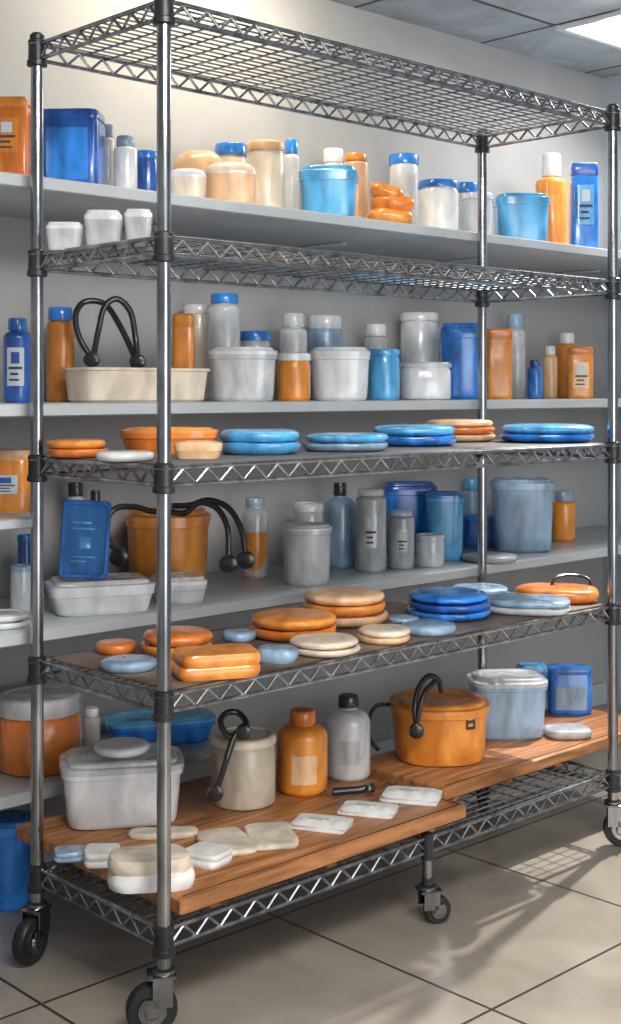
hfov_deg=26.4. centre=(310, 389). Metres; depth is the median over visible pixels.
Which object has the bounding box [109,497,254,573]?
stethoscope
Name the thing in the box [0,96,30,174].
box
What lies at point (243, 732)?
stethoscope
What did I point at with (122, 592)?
food container
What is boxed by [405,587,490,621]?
plates
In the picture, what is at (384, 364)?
jar
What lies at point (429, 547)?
jar
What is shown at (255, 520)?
bottle
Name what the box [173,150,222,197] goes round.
food container
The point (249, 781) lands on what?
canister
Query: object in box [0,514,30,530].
shelf
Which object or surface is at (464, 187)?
jar
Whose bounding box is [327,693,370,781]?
medicine bottle
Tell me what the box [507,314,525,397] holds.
slim bottle
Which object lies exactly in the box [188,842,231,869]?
folded towel
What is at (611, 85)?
wall
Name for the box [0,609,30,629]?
plate
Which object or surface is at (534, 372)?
bottle
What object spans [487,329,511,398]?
carton
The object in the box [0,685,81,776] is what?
lidded canister
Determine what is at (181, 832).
cloth
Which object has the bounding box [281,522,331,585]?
canister
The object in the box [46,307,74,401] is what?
bottle
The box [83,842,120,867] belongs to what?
folded towel
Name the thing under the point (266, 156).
jar
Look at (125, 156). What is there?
bottle
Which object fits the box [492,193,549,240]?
tub
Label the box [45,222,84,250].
tub
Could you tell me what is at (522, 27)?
ceiling
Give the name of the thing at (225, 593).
shelf
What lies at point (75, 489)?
bottle
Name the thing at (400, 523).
bottle
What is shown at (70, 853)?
folded cloth
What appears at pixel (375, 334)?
bottle
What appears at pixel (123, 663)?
plate
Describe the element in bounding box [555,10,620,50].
ceiling light panel
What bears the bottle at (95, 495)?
on the shelf at (225, 593)
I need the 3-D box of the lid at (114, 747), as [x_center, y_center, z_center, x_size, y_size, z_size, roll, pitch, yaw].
[-0.408,0.771,2.861,0.120,0.022,0.120,0,0,-9]
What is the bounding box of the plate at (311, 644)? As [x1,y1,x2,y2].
[291,632,359,657]
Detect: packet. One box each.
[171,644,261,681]
[196,822,298,856]
[291,813,353,834]
[337,801,398,818]
[379,785,441,805]
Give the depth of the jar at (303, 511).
3.65 m
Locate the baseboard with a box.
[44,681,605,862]
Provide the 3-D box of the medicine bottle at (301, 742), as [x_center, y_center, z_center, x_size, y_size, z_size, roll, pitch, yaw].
[-0.018,0.832,3.061,0.115,0.186,0.116,0,0,-4]
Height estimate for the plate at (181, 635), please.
0.049 m
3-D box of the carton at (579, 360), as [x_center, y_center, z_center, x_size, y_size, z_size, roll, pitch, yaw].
[0.873,-0.056,4.294,0.084,0.167,0.065,0,0,2]
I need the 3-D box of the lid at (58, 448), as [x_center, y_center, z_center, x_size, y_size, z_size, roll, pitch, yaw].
[-0.470,0.117,2.672,0.124,0.036,0.124,0,0,-11]
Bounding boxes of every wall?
[0,0,602,817]
[603,74,620,705]
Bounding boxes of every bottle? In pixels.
[3,318,30,402]
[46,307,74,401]
[67,482,83,499]
[82,706,100,745]
[90,490,100,500]
[104,124,114,185]
[113,135,137,188]
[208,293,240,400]
[241,497,268,578]
[277,707,326,796]
[279,313,307,352]
[284,139,298,208]
[325,482,354,567]
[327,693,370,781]
[343,152,367,217]
[355,488,386,571]
[364,324,387,398]
[387,510,414,568]
[462,478,476,540]
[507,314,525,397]
[527,360,542,398]
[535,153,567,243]
[542,346,557,397]
[552,490,575,540]
[556,333,576,397]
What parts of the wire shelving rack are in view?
post, post, wire shelf, wire shelf, wire shelf, wire shelf, wire shelf, leg, post, post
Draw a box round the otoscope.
[332,783,375,795]
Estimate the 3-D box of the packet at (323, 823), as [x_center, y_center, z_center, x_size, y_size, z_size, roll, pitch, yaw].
[0.023,0.916,2.810,0.128,0.017,0.082,0,0,20]
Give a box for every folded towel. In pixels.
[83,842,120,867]
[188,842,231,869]
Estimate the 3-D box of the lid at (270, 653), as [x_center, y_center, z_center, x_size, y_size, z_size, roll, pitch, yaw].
[-0.066,0.529,2.660,0.084,0.031,0.070,0,0,11]
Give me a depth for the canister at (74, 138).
2.94 m
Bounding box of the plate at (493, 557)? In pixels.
[462,551,517,563]
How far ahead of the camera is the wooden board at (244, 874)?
2.76 m
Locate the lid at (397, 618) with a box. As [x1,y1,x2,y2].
[388,614,418,624]
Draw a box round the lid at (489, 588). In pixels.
[453,583,510,595]
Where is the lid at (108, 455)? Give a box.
[95,450,154,461]
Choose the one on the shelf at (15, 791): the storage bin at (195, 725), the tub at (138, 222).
the storage bin at (195, 725)
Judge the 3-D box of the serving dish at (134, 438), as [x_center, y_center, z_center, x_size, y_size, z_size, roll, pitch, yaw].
[-0.297,0.107,2.786,0.206,0.056,0.124,0,0,-1]
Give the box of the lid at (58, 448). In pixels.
[46,439,108,457]
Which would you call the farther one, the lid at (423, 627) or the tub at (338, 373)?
the tub at (338, 373)
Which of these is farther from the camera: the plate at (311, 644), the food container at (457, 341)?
the food container at (457, 341)
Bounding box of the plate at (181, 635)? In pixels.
[140,625,212,658]
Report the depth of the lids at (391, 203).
3.58 m
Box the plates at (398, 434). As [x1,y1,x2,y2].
[372,424,456,445]
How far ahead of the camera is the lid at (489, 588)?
3.45 m
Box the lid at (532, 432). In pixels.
[499,423,594,442]
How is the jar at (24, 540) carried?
on the shelf at (225, 593)
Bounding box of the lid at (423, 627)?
[401,618,454,636]
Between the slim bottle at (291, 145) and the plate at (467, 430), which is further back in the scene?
the slim bottle at (291, 145)
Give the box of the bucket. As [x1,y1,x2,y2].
[125,505,210,577]
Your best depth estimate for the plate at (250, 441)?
2.73 m
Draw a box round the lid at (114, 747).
[93,737,148,758]
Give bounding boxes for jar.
[0,449,30,512]
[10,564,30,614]
[17,534,30,563]
[138,150,156,190]
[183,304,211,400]
[215,141,246,162]
[241,331,270,346]
[247,139,284,207]
[277,353,310,400]
[293,502,323,521]
[308,315,342,399]
[368,349,399,399]
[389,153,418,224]
[400,312,438,368]
[415,533,444,567]
[418,178,458,229]
[458,182,476,229]
[461,192,492,233]
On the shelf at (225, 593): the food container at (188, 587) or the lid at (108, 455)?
the food container at (188, 587)
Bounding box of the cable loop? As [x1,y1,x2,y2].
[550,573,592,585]
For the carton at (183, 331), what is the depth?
3.18 m
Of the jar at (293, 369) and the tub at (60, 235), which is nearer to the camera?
the tub at (60, 235)
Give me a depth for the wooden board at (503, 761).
3.31 m
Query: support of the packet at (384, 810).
on the wooden board at (244, 874)
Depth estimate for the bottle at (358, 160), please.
3.72 m
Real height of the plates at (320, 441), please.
0.041 m
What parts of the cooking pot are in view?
handle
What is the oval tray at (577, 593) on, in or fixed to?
on the wire shelving rack
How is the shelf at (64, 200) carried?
attached to the wall at (198, 121)
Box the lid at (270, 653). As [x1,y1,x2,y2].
[257,644,298,663]
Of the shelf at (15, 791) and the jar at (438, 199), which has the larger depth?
the jar at (438, 199)
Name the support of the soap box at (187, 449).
on the wire shelving rack
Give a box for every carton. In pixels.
[172,314,194,367]
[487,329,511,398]
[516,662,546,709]
[566,347,592,398]
[569,163,598,247]
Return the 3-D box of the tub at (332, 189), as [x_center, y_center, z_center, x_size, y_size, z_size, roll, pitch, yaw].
[0.047,-0.515,3.485,0.158,0.139,0.118,0,0,2]
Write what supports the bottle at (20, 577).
on the shelf at (225, 593)
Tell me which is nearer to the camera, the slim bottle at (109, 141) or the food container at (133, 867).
the food container at (133, 867)
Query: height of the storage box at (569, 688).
0.131 m
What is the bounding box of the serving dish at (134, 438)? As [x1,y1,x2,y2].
[120,427,218,454]
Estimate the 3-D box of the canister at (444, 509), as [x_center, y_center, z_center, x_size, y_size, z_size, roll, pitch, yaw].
[0.394,0.399,3.896,0.112,0.198,0.100,0,0,-2]
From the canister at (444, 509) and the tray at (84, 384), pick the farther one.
the canister at (444, 509)
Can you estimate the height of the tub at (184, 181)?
0.083 m
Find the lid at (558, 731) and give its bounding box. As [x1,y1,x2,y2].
[543,723,591,739]
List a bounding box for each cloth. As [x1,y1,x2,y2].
[53,844,84,862]
[128,826,198,839]
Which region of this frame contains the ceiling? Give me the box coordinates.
[329,0,620,77]
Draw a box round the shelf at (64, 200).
[0,171,620,276]
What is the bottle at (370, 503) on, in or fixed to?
on the shelf at (225, 593)
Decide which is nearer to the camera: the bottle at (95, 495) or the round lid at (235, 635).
the round lid at (235, 635)
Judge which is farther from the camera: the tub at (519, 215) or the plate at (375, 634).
the tub at (519, 215)
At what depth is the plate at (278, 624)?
2.86 m
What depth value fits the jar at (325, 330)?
3.71 m
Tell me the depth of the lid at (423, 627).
2.93 m
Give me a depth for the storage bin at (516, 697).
3.49 m
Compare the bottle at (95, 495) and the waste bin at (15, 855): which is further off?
the bottle at (95, 495)
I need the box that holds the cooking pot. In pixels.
[368,688,489,766]
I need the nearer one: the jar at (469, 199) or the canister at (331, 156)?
the canister at (331, 156)
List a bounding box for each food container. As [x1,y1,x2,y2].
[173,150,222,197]
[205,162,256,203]
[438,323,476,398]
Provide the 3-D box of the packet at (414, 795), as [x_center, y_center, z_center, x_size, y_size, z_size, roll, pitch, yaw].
[0.227,0.914,2.996,0.134,0.022,0.083,0,0,17]
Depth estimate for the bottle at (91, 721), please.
3.12 m
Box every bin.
[0,810,30,911]
[59,742,183,830]
[103,707,215,744]
[382,481,436,541]
[467,669,547,739]
[490,477,554,551]
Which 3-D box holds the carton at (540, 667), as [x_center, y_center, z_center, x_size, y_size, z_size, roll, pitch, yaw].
[0.633,0.854,3.792,0.086,0.142,0.052,0,0,-4]
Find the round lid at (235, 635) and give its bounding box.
[223,628,256,642]
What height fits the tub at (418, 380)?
0.106 m
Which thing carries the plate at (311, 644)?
on the wire shelving rack
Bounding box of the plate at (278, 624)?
[250,608,336,642]
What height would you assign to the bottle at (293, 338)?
0.238 m
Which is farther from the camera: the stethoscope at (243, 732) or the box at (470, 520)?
the box at (470, 520)
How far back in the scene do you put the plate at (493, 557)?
3.81 m
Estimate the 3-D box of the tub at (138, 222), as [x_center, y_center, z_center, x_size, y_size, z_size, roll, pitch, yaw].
[-0.325,-0.308,2.498,0.053,0.062,0.042,0,0,-3]
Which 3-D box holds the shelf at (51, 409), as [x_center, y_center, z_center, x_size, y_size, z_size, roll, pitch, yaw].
[-0.333,0.046,3.269,4.312,0.036,0.430,0,0,-43]
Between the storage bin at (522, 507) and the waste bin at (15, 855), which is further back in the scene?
the storage bin at (522, 507)
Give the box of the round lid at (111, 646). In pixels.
[95,638,135,655]
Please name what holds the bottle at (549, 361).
on the shelf at (51, 409)
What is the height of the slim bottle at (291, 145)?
0.241 m
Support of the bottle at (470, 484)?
on the shelf at (225, 593)
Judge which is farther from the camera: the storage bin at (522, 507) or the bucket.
the storage bin at (522, 507)
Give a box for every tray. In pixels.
[62,367,209,401]
[515,583,598,603]
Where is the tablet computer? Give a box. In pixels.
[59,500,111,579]
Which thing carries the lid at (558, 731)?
on the wooden board at (503, 761)
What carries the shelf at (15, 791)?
attached to the wall at (198, 121)
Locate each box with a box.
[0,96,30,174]
[174,440,222,458]
[463,514,493,547]
[546,664,591,714]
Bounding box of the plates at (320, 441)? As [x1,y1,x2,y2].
[302,432,387,451]
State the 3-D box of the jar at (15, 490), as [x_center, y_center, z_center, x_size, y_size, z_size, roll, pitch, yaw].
[-0.663,0.199,2.920,0.095,0.136,0.078,0,0,2]
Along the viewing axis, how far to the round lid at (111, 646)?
2.72 m
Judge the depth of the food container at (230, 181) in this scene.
3.21 m
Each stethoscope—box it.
[72,296,145,367]
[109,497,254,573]
[207,709,251,801]
[409,673,443,738]
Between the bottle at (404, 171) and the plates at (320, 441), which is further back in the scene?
the bottle at (404, 171)
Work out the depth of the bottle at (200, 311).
3.47 m
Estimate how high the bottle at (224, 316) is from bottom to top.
0.274 m
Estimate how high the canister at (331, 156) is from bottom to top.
0.244 m
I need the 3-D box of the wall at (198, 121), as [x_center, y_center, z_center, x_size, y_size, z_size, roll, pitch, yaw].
[-1.058,0.002,2.946,6.014,2.417,0.100,0,0,-43]
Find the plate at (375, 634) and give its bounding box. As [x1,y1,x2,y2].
[356,624,410,644]
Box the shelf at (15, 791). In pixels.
[0,732,211,810]
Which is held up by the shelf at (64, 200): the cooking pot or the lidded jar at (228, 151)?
the lidded jar at (228, 151)
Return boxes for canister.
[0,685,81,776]
[44,108,104,184]
[210,726,276,810]
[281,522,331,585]
[323,148,343,164]
[425,491,463,560]
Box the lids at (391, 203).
[365,182,414,223]
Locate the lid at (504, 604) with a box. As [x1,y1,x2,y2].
[487,593,570,615]
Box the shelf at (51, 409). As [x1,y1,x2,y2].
[0,398,620,417]
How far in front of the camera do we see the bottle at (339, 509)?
3.70 m
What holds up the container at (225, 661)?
on the wire shelving rack
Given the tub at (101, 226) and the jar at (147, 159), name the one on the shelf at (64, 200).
the jar at (147, 159)
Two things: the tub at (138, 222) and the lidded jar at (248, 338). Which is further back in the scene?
the lidded jar at (248, 338)
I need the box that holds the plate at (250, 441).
[221,428,300,454]
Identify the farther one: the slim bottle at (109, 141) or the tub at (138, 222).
the slim bottle at (109, 141)
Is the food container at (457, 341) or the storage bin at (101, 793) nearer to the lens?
the storage bin at (101, 793)
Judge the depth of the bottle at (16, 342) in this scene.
2.84 m
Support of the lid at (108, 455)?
on the wire shelving rack
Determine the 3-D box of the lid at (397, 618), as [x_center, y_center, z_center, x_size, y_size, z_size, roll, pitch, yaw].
[0.214,0.531,3.031,0.072,0.028,0.070,0,0,5]
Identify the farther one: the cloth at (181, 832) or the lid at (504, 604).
the lid at (504, 604)
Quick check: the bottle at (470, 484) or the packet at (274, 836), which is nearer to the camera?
the packet at (274, 836)
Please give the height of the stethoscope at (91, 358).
0.172 m
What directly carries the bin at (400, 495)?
on the shelf at (225, 593)
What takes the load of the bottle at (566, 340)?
on the shelf at (51, 409)
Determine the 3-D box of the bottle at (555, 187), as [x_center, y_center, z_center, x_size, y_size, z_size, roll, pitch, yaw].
[0.811,-0.620,4.457,0.108,0.348,0.108,0,0,3]
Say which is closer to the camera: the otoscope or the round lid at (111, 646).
the round lid at (111, 646)
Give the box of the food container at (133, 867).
[109,843,193,893]
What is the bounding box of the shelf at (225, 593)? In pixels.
[0,525,620,648]
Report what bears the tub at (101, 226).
on the wire shelving rack
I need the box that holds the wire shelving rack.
[12,0,620,1023]
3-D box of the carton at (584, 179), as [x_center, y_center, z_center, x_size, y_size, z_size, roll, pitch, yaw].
[0.884,-0.587,4.277,0.087,0.284,0.072,0,0,2]
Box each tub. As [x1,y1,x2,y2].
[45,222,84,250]
[84,210,122,244]
[124,209,152,239]
[171,168,206,197]
[208,347,277,400]
[298,165,357,216]
[310,347,370,400]
[400,362,451,399]
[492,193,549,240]
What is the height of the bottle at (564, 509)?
0.164 m
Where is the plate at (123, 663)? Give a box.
[100,654,155,673]
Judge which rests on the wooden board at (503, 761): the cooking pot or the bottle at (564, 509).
the cooking pot
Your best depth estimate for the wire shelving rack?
2.73 m
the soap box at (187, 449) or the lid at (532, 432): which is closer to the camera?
the soap box at (187, 449)
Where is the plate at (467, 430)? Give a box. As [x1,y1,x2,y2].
[427,419,495,441]
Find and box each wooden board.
[16,758,465,914]
[369,708,620,800]

